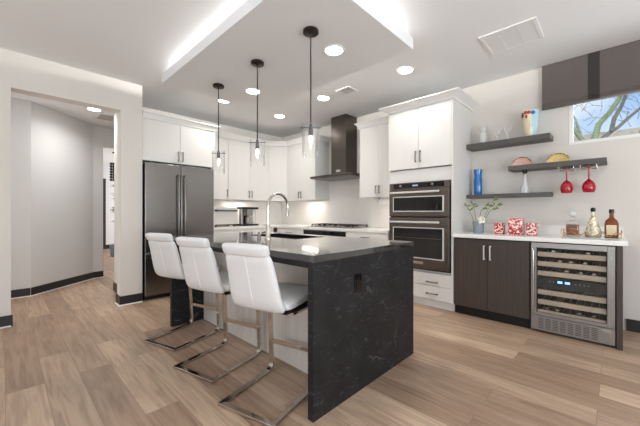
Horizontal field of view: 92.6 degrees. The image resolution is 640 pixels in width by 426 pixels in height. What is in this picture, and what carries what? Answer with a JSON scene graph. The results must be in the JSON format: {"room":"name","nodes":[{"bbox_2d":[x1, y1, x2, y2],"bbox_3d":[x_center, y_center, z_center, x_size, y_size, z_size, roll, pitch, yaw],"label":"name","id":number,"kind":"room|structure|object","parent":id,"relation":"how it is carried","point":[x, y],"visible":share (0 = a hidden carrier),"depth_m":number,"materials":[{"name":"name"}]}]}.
{"room":"kitchen","nodes":[
{"label":"kitchen","id":0,"kind":"room"},
{"bbox_2d":[11,97,30,294],"bbox_3d":[-5.167,-0.200,3.126,0.124,2.700,3.218,0,0,44],"label":"wall","id":1,"kind":"structure","parent":0,"point":[20,109],"depth_m":4.17,"materials":[{"name":"white paint"}]},
{"bbox_2d":[11,288,29,297],"bbox_3d":[-5.084,1.093,3.111,0.013,0.115,3.112,0,0,44],"label":"baseboard","id":2,"kind":"structure","parent":1,"relation":"attached to","point":[19,292],"depth_m":4.16,"materials":[{"name":"black paint"}]},
{"bbox_2d":[31,101,92,287],"bbox_3d":[-4.037,-0.200,4.840,0.108,2.700,1.200,0,0,0],"label":"wall","id":3,"kind":"structure","parent":0,"point":[61,143],"depth_m":4.69,"materials":[{"name":"white paint"}]},
{"bbox_2d":[11,277,101,298],"bbox_3d":[-4.768,1.144,3.571,0.609,0.012,4.179,0,0,33],"label":"trim","id":4,"kind":"structure","parent":3,"relation":"attached to","point":[97,277],"depth_m":4.57,"materials":[{"name":"white paint"}]},
{"bbox_2d":[31,272,93,294],"bbox_3d":[-3.985,1.093,4.802,0.013,0.115,1.124,0,0,1],"label":"baseboard","id":5,"kind":"structure","parent":3,"relation":"attached to","point":[46,287],"depth_m":4.71,"materials":[{"name":"black paint"}]},
{"bbox_2d":[11,92,113,164],"bbox_3d":[-5.592,-1.600,6.442,7.805,0.100,7.400,0,0,44],"label":"ceiling","id":6,"kind":"structure","parent":0,"point":[76,111],"depth_m":4.67,"materials":[{"name":"white paint"}]},
{"bbox_2d":[86,107,101,111],"bbox_3d":[-3.368,-1.544,4.561,0.199,0.008,0.199,0,0,44],"label":"recessed light","id":7,"kind":"object","parent":6,"relation":"in","point":[87,108],"visible":0.71,"depth_m":4.56,"materials":[{"name":"white paint"}]},
{"bbox_2d":[93,112,113,121],"bbox_3d":[-3.453,-1.544,4.947,0.400,0.011,0.280,0,0,44],"label":"ceiling vent","id":8,"kind":"object","parent":6,"relation":"in","point":[100,116],"visible":0.82,"depth_m":4.94,"materials":[{"name":"white metal"}]},
{"bbox_2d":[109,152,113,180],"bbox_3d":[-5.242,-1.181,7.815,0.228,0.735,0.228,0,0,44],"label":"chandelier","id":9,"kind":"object","parent":6,"relation":"hanging from","point":[110,163],"visible":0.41,"depth_m":7.72,"materials":[{"name":"black metal"}]},
{"bbox_2d":[0,48,141,316],"bbox_3d":[-3.829,-0.250,2.520,0.170,2.800,4.206,0,0,44],"label":"wall","id":10,"kind":"structure","parent":0,"point":[20,73],"depth_m":3.57,"materials":[{"name":"white paint"}]},
{"bbox_2d":[0,315,12,326],"bbox_3d":[-4.140,1.093,2.065,0.013,0.115,2.919,0,0,44],"label":"baseboard","id":11,"kind":"structure","parent":10,"relation":"attached to","point":[7,320],"depth_m":3.08,"materials":[{"name":"black paint"}]},
{"bbox_2d":[115,301,142,305],"bbox_3d":[-2.452,1.144,3.926,0.198,0.012,0.270,0,0,44],"label":"trim","id":12,"kind":"structure","parent":10,"relation":"attached to","point":[117,304],"depth_m":3.85,"materials":[{"name":"white paint"}]},
{"bbox_2d":[116,293,142,304],"bbox_3d":[-2.457,1.093,3.941,0.198,0.115,0.255,0,0,44],"label":"baseboard","id":13,"kind":"object","parent":10,"relation":"attached to","point":[120,300],"visible":0.96,"depth_m":3.86,"materials":[{"name":"black paint"}]},
{"bbox_2d":[93,125,113,271],"bbox_3d":[-2.868,-0.200,6.624,0.151,2.700,3.356,0,0,44],"label":"wall","id":14,"kind":"structure","parent":0,"point":[103,137],"depth_m":5.43,"materials":[{"name":"white paint"}]},
{"bbox_2d":[94,271,102,277],"bbox_3d":[-3.932,1.093,5.426,0.013,0.115,0.156,0,0,33],"label":"baseboard","id":15,"kind":"structure","parent":14,"relation":"attached to","point":[98,273],"depth_m":5.42,"materials":[{"name":"black paint"}]},
{"bbox_2d":[103,165,113,244],"bbox_3d":[-7.159,-0.200,9.659,0.120,2.700,4.950,0,0,44],"label":"wall","id":16,"kind":"structure","parent":0,"point":[109,188],"depth_m":9.92,"materials":[{"name":"white paint"}]},
{"bbox_2d":[103,179,105,244],"bbox_3d":[-7.229,0.025,9.476,0.026,2.250,0.990,0,0,44],"label":"door","id":17,"kind":"structure","parent":16,"relation":"in","point":[104,180],"depth_m":9.80,"materials":[{"name":"black paint"}]},
{"bbox_2d":[114,113,116,283],"bbox_3d":[-2.755,-0.250,4.337,0.810,2.800,0.100,0,0,44],"label":"wall","id":18,"kind":"structure","parent":0,"point":[115,114],"depth_m":4.53,"materials":[{"name":"white paint"}]},
{"bbox_2d":[142,107,281,231],"bbox_3d":[-1.859,-0.250,5.762,0.120,2.800,3.193,0,0,44],"label":"wall","id":19,"kind":"structure","parent":0,"point":[224,128],"depth_m":5.85,"materials":[{"name":"white paint"}]},
{"bbox_2d":[142,110,219,168],"bbox_3d":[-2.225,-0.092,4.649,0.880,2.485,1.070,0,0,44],"label":"upper cabinet","id":20,"kind":"object","parent":19,"relation":"attached to","point":[162,142],"visible":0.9,"depth_m":4.31,"materials":[{"name":"white laminate"}]},
{"bbox_2d":[214,136,227,199],"bbox_3d":[-1.897,-0.776,5.343,0.404,1.072,0.452,0,0,44],"label":"upper cabinet","id":21,"kind":"object","parent":19,"relation":"attached to","point":[220,179],"visible":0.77,"depth_m":5.30,"materials":[{"name":"white laminate"}]},
{"bbox_2d":[224,139,268,200],"bbox_3d":[-1.430,-0.776,5.826,0.404,1.072,0.881,0,0,44],"label":"upper cabinet","id":22,"kind":"object","parent":19,"relation":"attached to","point":[248,178],"visible":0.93,"depth_m":5.68,"materials":[{"name":"white laminate"}]},
{"bbox_2d":[0,249,639,425],"bbox_3d":[-2.806,1.180,3.752,15.550,0.060,7.400,0,0,44],"label":"floor","id":23,"kind":"structure","parent":0,"point":[70,355],"depth_m":2.14,"materials":[{"name":"brown wood"}]},
{"bbox_2d":[109,185,113,256],"bbox_3d":[-5.434,0.163,8.193,0.336,1.972,0.337,0,0,44],"label":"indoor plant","id":24,"kind":"object","parent":23,"relation":"on","point":[110,245],"visible":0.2,"depth_m":8.05,"materials":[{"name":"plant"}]},
{"bbox_2d":[142,161,213,299],"bbox_3d":[-2.190,0.235,4.543,0.817,1.830,0.944,0,0,44],"label":"refrigerator","id":25,"kind":"object","parent":23,"relation":"on","point":[177,200],"visible":0.65,"depth_m":4.19,"materials":[{"name":"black metal"}]},
{"bbox_2d":[143,233,219,351],"bbox_3d":[-1.270,0.660,2.840,0.421,0.977,0.552,0,0,28],"label":"bar stool","id":26,"kind":"object","parent":23,"relation":"on","point":[165,256],"visible":0.72,"depth_m":2.66,"materials":[{"name":"white leather"}]},
{"bbox_2d":[173,237,261,383],"bbox_3d":[-0.782,0.660,2.372,0.421,0.977,0.552,0,0,30],"label":"bar stool","id":27,"kind":"object","parent":23,"relation":"on","point":[201,272],"visible":0.82,"depth_m":2.20,"materials":[{"name":"white leather"}]},
{"bbox_2d":[214,228,272,233],"bbox_3d":[-1.522,0.714,5.535,0.671,0.872,1.240,0,0,44],"label":"base cabinet","id":28,"kind":"object","parent":23,"relation":"on","point":[255,229],"visible":0.04,"depth_m":5.26,"materials":[{"name":"white laminate"}]},
{"bbox_2d":[204,251,307,373],"bbox_3d":[-0.264,0.714,2.930,1.976,0.873,0.825,0,0,44],"label":"base cabinet","id":29,"kind":"object","parent":23,"relation":"on","point":[288,328],"visible":0.04,"depth_m":2.44,"materials":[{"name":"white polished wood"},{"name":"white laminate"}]},
{"bbox_2d":[170,231,412,422],"bbox_3d":[-0.380,0.693,2.810,2.070,0.915,1.155,0,0,44],"label":"countertop","id":30,"kind":"structure","parent":29,"relation":"on","point":[354,339],"depth_m":2.00,"materials":[{"name":"black stone"}]},
{"bbox_2d":[262,192,288,238],"bbox_3d":[-0.416,0.021,2.858,0.116,0.426,0.271,0,0,44],"label":"kitchen faucet","id":31,"kind":"object","parent":30,"relation":"on","point":[267,232],"visible":0.98,"depth_m":2.76,"materials":[{"name":"silver metal"}]},
{"bbox_2d":[354,272,361,292],"bbox_3d":[0.246,0.445,1.959,0.009,0.120,0.074,0,0,44],"label":"electrical outlet","id":32,"kind":"object","parent":30,"relation":"attached to","point":[358,276],"visible":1,"depth_m":1.95,"materials":[{"name":"black plastic"}]},
{"bbox_2d":[218,243,307,425],"bbox_3d":[-0.307,0.660,1.937,0.421,0.977,0.552,0,0,29],"label":"bar stool","id":33,"kind":"object","parent":23,"relation":"on","point":[253,283],"visible":0.94,"depth_m":1.76,"materials":[{"name":"white leather"}]},
{"bbox_2d":[277,228,303,233],"bbox_3d":[-0.339,0.714,5.752,0.720,0.872,0.676,0,0,44],"label":"base cabinet","id":34,"kind":"object","parent":23,"relation":"on","point":[283,230],"visible":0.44,"depth_m":5.52,"materials":[{"name":"white laminate"}]},
{"bbox_2d":[303,229,346,236],"bbox_3d":[0.259,0.714,5.174,0.935,0.872,0.676,0,0,44],"label":"base cabinet","id":35,"kind":"object","parent":23,"relation":"on","point":[305,231],"visible":0.02,"depth_m":4.92,"materials":[{"name":"laminate"}]},
{"bbox_2d":[346,231,388,239],"bbox_3d":[0.863,0.714,4.591,0.735,0.872,0.676,0,0,44],"label":"base cabinet","id":36,"kind":"object","parent":23,"relation":"on","point":[383,236],"visible":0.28,"depth_m":4.34,"materials":[{"name":"white laminate"}]},
{"bbox_2d":[214,224,388,233],"bbox_3d":[-0.414,0.257,4.945,3.070,0.041,1.936,0,0,44],"label":"countertop","id":37,"kind":"structure","parent":36,"relation":"on","point":[294,226],"depth_m":5.07,"materials":[{"name":"white stone"}]},
{"bbox_2d":[214,207,236,226],"bbox_3d":[-1.714,0.068,5.394,0.360,0.335,0.440,0,0,44],"label":"toaster oven","id":38,"kind":"object","parent":37,"relation":"on","point":[227,216],"visible":0.88,"depth_m":5.29,"materials":[{"name":"white metal"}]},
{"bbox_2d":[236,207,258,225],"bbox_3d":[-1.374,0.062,5.775,0.240,0.345,0.360,0,0,44],"label":"coffee maker","id":39,"kind":"object","parent":37,"relation":"on","point":[245,213],"visible":0.95,"depth_m":5.68,"materials":[{"name":"silver plastic"}]},
{"bbox_2d":[308,223,367,227],"bbox_3d":[0.288,0.211,5.168,0.955,0.046,0.505,0,0,44],"label":"gas cooktop","id":40,"kind":"object","parent":37,"relation":"in","point":[331,225],"visible":1,"depth_m":5.05,"materials":[{"name":"silver metal"}]},
{"bbox_2d":[389,99,471,311],"bbox_3d":[1.440,-0.085,4.039,0.850,2.470,0.684,0,0,44],"label":"tall cabinet","id":41,"kind":"object","parent":23,"relation":"on","point":[429,142],"visible":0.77,"depth_m":3.75,"materials":[{"name":"white laminate"}]},
{"bbox_2d":[389,180,450,272],"bbox_3d":[1.388,0.157,3.988,0.786,1.083,0.634,0,0,44],"label":"double wall oven","id":42,"kind":"object","parent":41,"relation":"in","point":[420,212],"visible":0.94,"depth_m":3.73,"materials":[{"name":"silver metal"}]},
{"bbox_2d":[379,87,479,114],"bbox_3d":[1.420,-1.359,4.018,1.040,0.075,0.743,0,0,44],"label":"crown molding","id":43,"kind":"structure","parent":41,"relation":"on","point":[457,93],"depth_m":3.72,"materials":[{"name":"white paint"}]},
{"bbox_2d":[454,237,530,328],"bbox_3d":[2.005,0.717,3.477,0.735,0.866,0.656,0,0,44],"label":"bar cabinet","id":44,"kind":"object","parent":23,"relation":"on","point":[492,277],"visible":0.98,"depth_m":3.23,"materials":[{"name":"brown wood"}]},
{"bbox_2d":[452,231,627,245],"bbox_3d":[2.258,0.255,3.251,1.418,0.040,0.683,0,0,44],"label":"countertop","id":45,"kind":"structure","parent":44,"relation":"on","point":[555,238],"depth_m":2.96,"materials":[{"name":"white stone"}]},
{"bbox_2d":[464,197,502,232],"bbox_3d":[1.887,0.024,3.529,0.123,0.420,0.402,0,0,-38],"label":"potted plant","id":46,"kind":"object","parent":45,"relation":"on","point":[478,227],"visible":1,"depth_m":3.52,"materials":[{"name":"green plant"}]},
{"bbox_2d":[494,223,504,233],"bbox_3d":[2.005,0.172,3.416,0.088,0.122,0.088,0,0,44],"label":"candle holder","id":47,"kind":"object","parent":45,"relation":"on","point":[499,228],"visible":0.98,"depth_m":3.38,"materials":[{"name":"red glass"}]},
{"bbox_2d":[508,218,524,234],"bbox_3d":[2.122,0.144,3.303,0.135,0.178,0.135,0,0,44],"label":"candle holder","id":48,"kind":"object","parent":45,"relation":"on","point":[516,226],"visible":1,"depth_m":3.25,"materials":[{"name":"red glass"}]},
{"bbox_2d":[526,223,537,235],"bbox_3d":[2.223,0.170,3.206,0.092,0.128,0.092,0,0,44],"label":"candle holder","id":49,"kind":"object","parent":45,"relation":"on","point":[531,228],"visible":0.99,"depth_m":3.17,"materials":[{"name":"red glass"}]},
{"bbox_2d":[560,228,622,239],"bbox_3d":[2.559,0.194,2.895,0.430,0.079,0.240,0,0,44],"label":"serving tray","id":50,"kind":"object","parent":45,"relation":"on","point":[620,234],"visible":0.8,"depth_m":2.82,"materials":[{"name":"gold metal"}]},
{"bbox_2d":[565,211,579,235],"bbox_3d":[2.464,0.104,2.984,0.108,0.240,0.112,0,0,44],"label":"decanter","id":51,"kind":"object","parent":50,"relation":"on","point":[571,228],"visible":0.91,"depth_m":2.96,"materials":[{"name":"clear glass"}]},
{"bbox_2d":[585,208,601,236],"bbox_3d":[2.572,0.086,2.882,0.121,0.275,0.121,0,0,44],"label":"bottle","id":52,"kind":"object","parent":50,"relation":"on","point":[593,228],"visible":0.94,"depth_m":2.86,"materials":[{"name":"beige glass"}]},
{"bbox_2d":[604,209,618,237],"bbox_3d":[2.661,0.095,2.793,0.096,0.258,0.100,0,0,44],"label":"bottle","id":53,"kind":"object","parent":50,"relation":"on","point":[611,225],"visible":0.99,"depth_m":2.77,"materials":[{"name":"brown glass"}]},
{"bbox_2d":[531,241,615,345],"bbox_3d":[2.477,0.706,2.995,0.598,0.848,0.655,0,0,44],"label":"wine cooler","id":54,"kind":"object","parent":23,"relation":"on","point":[549,280],"visible":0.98,"depth_m":2.83,"materials":[{"name":"silver metal"}]},
{"bbox_2d":[545,299,554,309],"bbox_3d":[2.310,0.935,3.081,0.073,0.074,0.296,0,0,44],"label":"wine bottle","id":55,"kind":"object","parent":54,"relation":"in","point":[548,307],"visible":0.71,"depth_m":3.04,"materials":[{"name":"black glass"}]},
{"bbox_2d":[551,248,561,252],"bbox_3d":[2.346,0.373,3.046,0.073,0.074,0.296,0,0,44],"label":"wine bottle","id":56,"kind":"object","parent":54,"relation":"on","point":[552,249],"visible":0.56,"depth_m":3.00,"materials":[{"name":"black glass"}]},
{"bbox_2d":[555,301,564,311],"bbox_3d":[2.368,0.935,3.025,0.073,0.074,0.296,0,0,44],"label":"wine bottle","id":57,"kind":"object","parent":54,"relation":"in","point":[558,309],"visible":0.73,"depth_m":2.98,"materials":[{"name":"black glass"}]},
{"bbox_2d":[557,258,567,262],"bbox_3d":[2.382,0.466,3.011,0.073,0.074,0.296,0,0,44],"label":"wine bottle","id":58,"kind":"object","parent":54,"relation":"on","point":[561,260],"visible":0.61,"depth_m":2.97,"materials":[{"name":"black glass"}]},
{"bbox_2d":[564,268,574,272],"bbox_3d":[2.418,0.557,2.976,0.073,0.074,0.296,0,0,44],"label":"wine bottle","id":59,"kind":"object","parent":54,"relation":"in","point":[566,270],"visible":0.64,"depth_m":2.93,"materials":[{"name":"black glass"}]},
{"bbox_2d":[568,259,578,263],"bbox_3d":[2.440,0.466,2.956,0.073,0.074,0.296,0,0,44],"label":"wine bottle","id":60,"kind":"object","parent":54,"relation":"in","point":[572,261],"visible":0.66,"depth_m":2.92,"materials":[{"name":"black glass"}]},
{"bbox_2d":[576,304,585,315],"bbox_3d":[2.483,0.935,2.914,0.073,0.074,0.296,0,0,44],"label":"wine bottle","id":61,"kind":"object","parent":54,"relation":"in","point":[579,313],"visible":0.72,"depth_m":2.87,"materials":[{"name":"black glass"}]},
{"bbox_2d":[577,270,587,274],"bbox_3d":[2.490,0.557,2.907,0.073,0.074,0.296,0,0,44],"label":"wine bottle","id":62,"kind":"object","parent":54,"relation":"in","point":[582,272],"visible":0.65,"depth_m":2.87,"materials":[{"name":"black glass"}]},
{"bbox_2d":[581,260,591,264],"bbox_3d":[2.512,0.466,2.886,0.073,0.074,0.296,0,0,44],"label":"wine bottle","id":63,"kind":"object","parent":54,"relation":"in","point":[584,262],"visible":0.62,"depth_m":2.85,"materials":[{"name":"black glass"}]},
{"bbox_2d":[584,251,594,254],"bbox_3d":[2.526,0.373,2.872,0.073,0.074,0.296,0,0,44],"label":"wine bottle","id":64,"kind":"object","parent":54,"relation":"in","point":[585,252],"visible":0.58,"depth_m":2.83,"materials":[{"name":"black glass"}]},
{"bbox_2d":[590,306,599,318],"bbox_3d":[2.555,0.935,2.845,0.073,0.074,0.296,0,0,44],"label":"wine bottle","id":65,"kind":"object","parent":54,"relation":"in","point":[594,315],"visible":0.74,"depth_m":2.80,"materials":[{"name":"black glass"}]},
{"bbox_2d":[590,271,600,275],"bbox_3d":[2.555,0.557,2.845,0.073,0.074,0.296,0,0,44],"label":"wine bottle","id":66,"kind":"object","parent":54,"relation":"in","point":[592,273],"visible":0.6,"depth_m":2.80,"materials":[{"name":"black glass"}]},
{"bbox_2d":[616,246,622,350],"bbox_3d":[2.741,0.713,2.801,0.039,0.874,0.658,0,0,44],"label":"end panel","id":67,"kind":"object","parent":23,"relation":"on","point":[619,249],"visible":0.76,"depth_m":2.57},
{"bbox_2d":[0,0,639,137],"bbox_3d":[-0.288,-1.700,1.321,8.550,0.100,7.400,0,0,44],"label":"ceiling","id":68,"kind":"structure","parent":0,"point":[132,41],"depth_m":2.93,"materials":[{"name":"white paint"}]},
{"bbox_2d":[274,114,284,117],"bbox_3d":[-0.689,-1.644,5.205,0.199,0.008,0.199,0,0,44],"label":"recessed light","id":69,"kind":"object","parent":68,"relation":"in","point":[276,115],"visible":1,"depth_m":5.21,"materials":[{"name":"white paint"}]},
{"bbox_2d":[162,0,412,110],"bbox_3d":[-0.481,-1.575,3.169,2.425,0.149,1.340,0,0,44],"label":"ceiling","id":70,"kind":"structure","parent":68,"relation":"attached to","point":[269,31],"depth_m":2.79,"materials":[{"name":"white paint"}]},
{"bbox_2d":[211,83,225,173],"bbox_3d":[-1.191,-0.982,3.590,0.141,1.034,0.141,0,0,44],"label":"pendant light","id":71,"kind":"object","parent":70,"relation":"hanging from","point":[218,86],"visible":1,"depth_m":3.58,"materials":[{"name":"black metal"}]},
{"bbox_2d":[245,88,260,94],"bbox_3d":[-0.824,-1.494,3.762,0.199,0.008,0.199,0,0,44],"label":"recessed light","id":72,"kind":"object","parent":70,"relation":"in","point":[253,91],"visible":0.94,"depth_m":3.76,"materials":[{"name":"white paint"}]},
{"bbox_2d":[249,59,265,166],"bbox_3d":[-0.622,-0.982,3.041,0.141,1.034,0.141,0,0,44],"label":"pendant light","id":73,"kind":"object","parent":70,"relation":"hanging from","point":[258,63],"visible":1,"depth_m":3.04,"materials":[{"name":"black metal"}]},
{"bbox_2d":[301,26,320,143],"bbox_3d":[-0.076,-0.982,2.513,0.141,1.034,0.141,0,0,44],"label":"pendant light","id":74,"kind":"object","parent":70,"relation":"hanging from","point":[310,32],"visible":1,"depth_m":2.51,"materials":[{"name":"black metal"}]},
{"bbox_2d":[308,126,312,135],"bbox_3d":[-0.076,-0.672,2.513,0.038,0.075,0.037,0,0,44],"label":"socket","id":75,"kind":"object","parent":74,"relation":"attached to","point":[310,129],"depth_m":2.50,"materials":[{"name":"silver metal"}]},
{"bbox_2d":[323,44,344,55],"bbox_3d":[0.129,-1.494,2.816,0.199,0.008,0.199,0,0,44],"label":"recessed light","id":76,"kind":"object","parent":70,"relation":"in","point":[333,49],"visible":1,"depth_m":2.81,"materials":[{"name":"white paint"}]},
{"bbox_2d":[317,95,329,100],"bbox_3d":[0.050,-1.644,4.391,0.199,0.008,0.199,0,0,44],"label":"recessed light","id":77,"kind":"object","parent":68,"relation":"in","point":[323,97],"visible":1,"depth_m":4.39,"materials":[{"name":"white paint"}]},
{"bbox_2d":[336,86,358,95],"bbox_3d":[0.366,-1.643,4.122,0.220,0.011,0.220,0,0,44],"label":"ceiling vent","id":78,"kind":"object","parent":68,"relation":"in","point":[348,90],"visible":1,"depth_m":4.11,"materials":[{"name":"white metal"}]},
{"bbox_2d":[397,66,413,74],"bbox_3d":[0.987,-1.644,3.531,0.199,0.008,0.199,0,0,44],"label":"recessed light","id":79,"kind":"object","parent":68,"relation":"in","point":[403,70],"visible":1,"depth_m":3.53,"materials":[{"name":"white paint"}]},
{"bbox_2d":[478,16,543,54],"bbox_3d":[1.796,-1.643,2.874,0.450,0.011,0.430,0,0,44],"label":"ceiling vent","id":80,"kind":"object","parent":68,"relation":"in","point":[527,31],"visible":1,"depth_m":2.85,"materials":[{"name":"white metal"}]},
{"bbox_2d":[282,68,639,329],"bbox_3d":[2.242,-0.250,3.855,8.430,2.800,0.160,0,0,44],"label":"wall","id":81,"kind":"structure","parent":0,"point":[502,102],"depth_m":3.44,"materials":[{"name":"white paint"}]},
{"bbox_2d":[269,146,293,201],"bbox_3d":[-0.828,-0.776,6.279,0.640,1.072,0.613,0,0,44],"label":"upper cabinet","id":82,"kind":"object","parent":81,"relation":"attached to","point":[277,155],"visible":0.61,"depth_m":6.02,"materials":[{"name":"white laminate"}]},
{"bbox_2d":[214,179,388,227],"bbox_3d":[-0.415,-0.175,4.952,3.081,0.820,1.949,0,0,44],"label":"backsplash","id":83,"kind":"structure","parent":81,"relation":"attached to","point":[344,205],"depth_m":5.66,"materials":[{"name":"white tile"}]},
{"bbox_2d":[287,140,328,200],"bbox_3d":[-0.249,-0.776,5.865,0.774,1.072,0.404,0,0,44],"label":"upper cabinet","id":84,"kind":"object","parent":81,"relation":"attached to","point":[305,160],"visible":0.98,"depth_m":5.67,"materials":[{"name":"white laminate"}]},
{"bbox_2d":[215,130,330,145],"bbox_3d":[-0.905,-1.358,5.636,2.219,0.088,0.806,0,0,-11],"label":"crown molding","id":85,"kind":"structure","parent":84,"relation":"attached to","point":[223,134],"depth_m":5.63,"materials":[{"name":"white paint"}]},
{"bbox_2d":[310,114,359,180],"bbox_3d":[0.329,-1.118,5.240,0.917,1.060,0.497,0,0,44],"label":"range hood","id":86,"kind":"object","parent":81,"relation":"attached to","point":[343,129],"visible":0.98,"depth_m":5.18,"materials":[{"name":"black metal"}]},
{"bbox_2d":[354,115,388,197],"bbox_3d":[0.952,-0.818,4.689,0.745,1.157,0.428,0,0,44],"label":"upper cabinet","id":87,"kind":"object","parent":81,"relation":"attached to","point":[374,141],"visible":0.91,"depth_m":4.60,"materials":[{"name":"white laminate"}]},
{"bbox_2d":[379,197,388,204],"bbox_3d":[1.005,-0.181,4.576,0.268,0.113,0.103,0,0,44],"label":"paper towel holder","id":88,"kind":"object","parent":87,"relation":"attached to","point":[382,201],"visible":0.61,"depth_m":4.57,"materials":[{"name":"white"}]},
{"bbox_2d":[466,133,552,151],"bbox_3d":[2.212,-0.824,3.615,0.846,0.058,0.224,0,0,44],"label":"floating shelf","id":89,"kind":"object","parent":81,"relation":"attached to","point":[545,137],"visible":1,"depth_m":3.53,"materials":[{"name":"grey wood"}]},
{"bbox_2d":[479,125,486,142],"bbox_3d":[2.013,-0.968,3.783,0.096,0.228,0.094,0,0,44],"label":"owl figurine","id":90,"kind":"object","parent":89,"relation":"on","point":[482,136],"visible":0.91,"depth_m":3.75,"materials":[{"name":"white ceramic"}]},
{"bbox_2d":[521,109,538,135],"bbox_3d":[2.365,-0.997,3.442,0.169,0.286,0.172,0,0,44],"label":"vase","id":91,"kind":"object","parent":89,"relation":"on","point":[530,118],"visible":0.93,"depth_m":3.39,"materials":[{"name":"multicoloured ceramic"}]},
{"bbox_2d":[466,192,552,198],"bbox_3d":[2.212,-0.203,3.615,0.846,0.043,0.224,0,0,44],"label":"floating shelf","id":92,"kind":"object","parent":81,"relation":"attached to","point":[532,194],"visible":1,"depth_m":3.51,"materials":[{"name":"grey wood"}]},
{"bbox_2d":[474,169,482,194],"bbox_3d":[1.974,-0.383,3.822,0.099,0.314,0.099,0,0,44],"label":"vase","id":93,"kind":"object","parent":92,"relation":"on","point":[477,172],"visible":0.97,"depth_m":3.78,"materials":[{"name":"blue glass"}]},
{"bbox_2d":[520,170,528,192],"bbox_3d":[2.328,-0.360,3.479,0.083,0.269,0.083,0,0,44],"label":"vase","id":94,"kind":"object","parent":92,"relation":"on","point":[524,188],"visible":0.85,"depth_m":3.46,"materials":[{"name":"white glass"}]},
{"bbox_2d":[472,223,623,236],"bbox_3d":[2.485,0.185,3.497,1.403,0.100,0.015,0,0,44],"label":"trim","id":95,"kind":"structure","parent":81,"relation":"attached to","point":[542,229],"depth_m":3.41,"materials":[{"name":"white stone"}]},
{"bbox_2d":[508,157,606,172],"bbox_3d":[2.526,-0.508,3.294,0.822,0.052,0.249,0,0,44],"label":"floating shelf","id":96,"kind":"object","parent":81,"relation":"attached to","point":[602,161],"visible":1,"depth_m":3.19,"materials":[{"name":"grey wood"}]},
{"bbox_2d":[512,157,531,165],"bbox_3d":[2.316,-0.590,3.514,0.200,0.108,0.040,0,0,44],"label":"dish","id":97,"kind":"object","parent":96,"relation":"on","point":[521,160],"visible":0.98,"depth_m":3.50,"materials":[{"name":"pink ceramic"}]},
{"bbox_2d":[546,153,569,162],"bbox_3d":[2.553,-0.590,3.284,0.200,0.108,0.040,0,0,44],"label":"dish","id":98,"kind":"object","parent":96,"relation":"on","point":[556,157],"visible":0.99,"depth_m":3.27,"materials":[{"name":"yellow ceramic"}]},
{"bbox_2d":[580,164,597,169],"bbox_3d":[2.709,-0.465,3.083,0.128,0.031,0.168,0,0,44],"label":"stemware rack","id":99,"kind":"object","parent":96,"relation":"attached to","point":[596,164],"visible":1,"depth_m":3.06,"materials":[{"name":"silver metal"}]},
{"bbox_2d":[582,166,595,191],"bbox_3d":[2.702,-0.338,3.076,0.109,0.256,0.109,0,0,44],"label":"wine glass","id":100,"kind":"object","parent":99,"relation":"hanging from","point":[589,185],"visible":0.92,"depth_m":3.05,"materials":[{"name":"red glass"}]},
{"bbox_2d":[582,179,595,191],"bbox_3d":[2.702,-0.275,3.076,0.109,0.130,0.109,0,0,44],"label":"bowl","id":101,"kind":"object","parent":100,"relation":"on","point":[589,185],"depth_m":3.04,"materials":[{"name":"glass"}]},
{"bbox_3d":[2.584,-0.465,3.204,0.128,0.031,0.168,0,0,44],"label":"stemware rack","id":102,"kind":"object","parent":96,"relation":"attached to","visible":0},
{"bbox_2d":[560,168,572,192],"bbox_3d":[2.577,-0.338,3.197,0.109,0.256,0.109,0,0,44],"label":"wine glass","id":103,"kind":"object","parent":102,"relation":"hanging from","point":[566,186],"visible":0.91,"depth_m":3.17,"materials":[{"name":"red glass"}]},
{"bbox_2d":[560,180,572,192],"bbox_3d":[2.577,-0.275,3.197,0.109,0.130,0.109,0,0,44],"label":"bowl","id":104,"kind":"object","parent":103,"relation":"on","point":[566,187],"depth_m":3.16,"materials":[{"name":"glass"}]},
{"bbox_2d":[542,40,639,110],"bbox_3d":[3.199,-1.403,2.761,1.954,0.490,0.069,0,0,44],"label":"roman shade","id":105,"kind":"object","parent":81,"relation":"attached to","point":[611,72],"visible":1,"depth_m":3.14,"materials":[{"name":"brown fabric"}]},
{"bbox_2d":[569,105,639,144],"bbox_3d":[3.309,-1.103,2.789,1.611,0.731,0.070,0,0,44],"label":"window","id":106,"kind":"structure","parent":81,"relation":"in","point":[571,107],"depth_m":3.29,"materials":[{"name":"white paint"}]},
{"bbox_2d":[626,318,639,332],"bbox_3d":[4.071,1.093,1.966,2.975,0.115,0.013,0,0,44],"label":"baseboard","id":107,"kind":"structure","parent":81,"relation":"attached to","point":[632,325],"depth_m":2.96,"materials":[{"name":"black paint"}]},
{"label":"outside","id":108,"kind":"structure","parent":0,"visible":0},
{"bbox_3d":[7.441,1.180,8.426,17.000,0.060,13.540,0,0,44],"label":"ground","id":109,"kind":"structure","parent":108,"visible":0},
{"bbox_2d":[574,127,639,140],"bbox_3d":[6.604,-0.385,7.559,15.000,3.070,0.250,0,0,44],"label":"wall","id":110,"kind":"structure","parent":109,"relation":"on","point":[631,130],"depth_m":7.08,"materials":[{"name":"white paint"}]},
{"bbox_2d":[574,93,639,140],"bbox_3d":[4.879,-0.800,5.186,0.870,3.903,1.784,0,0,-40],"label":"tree","id":111,"kind":"object","parent":109,"relation":"on","point":[595,134],"visible":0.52,"depth_m":5.09,"materials":[{"name":"green plant"}]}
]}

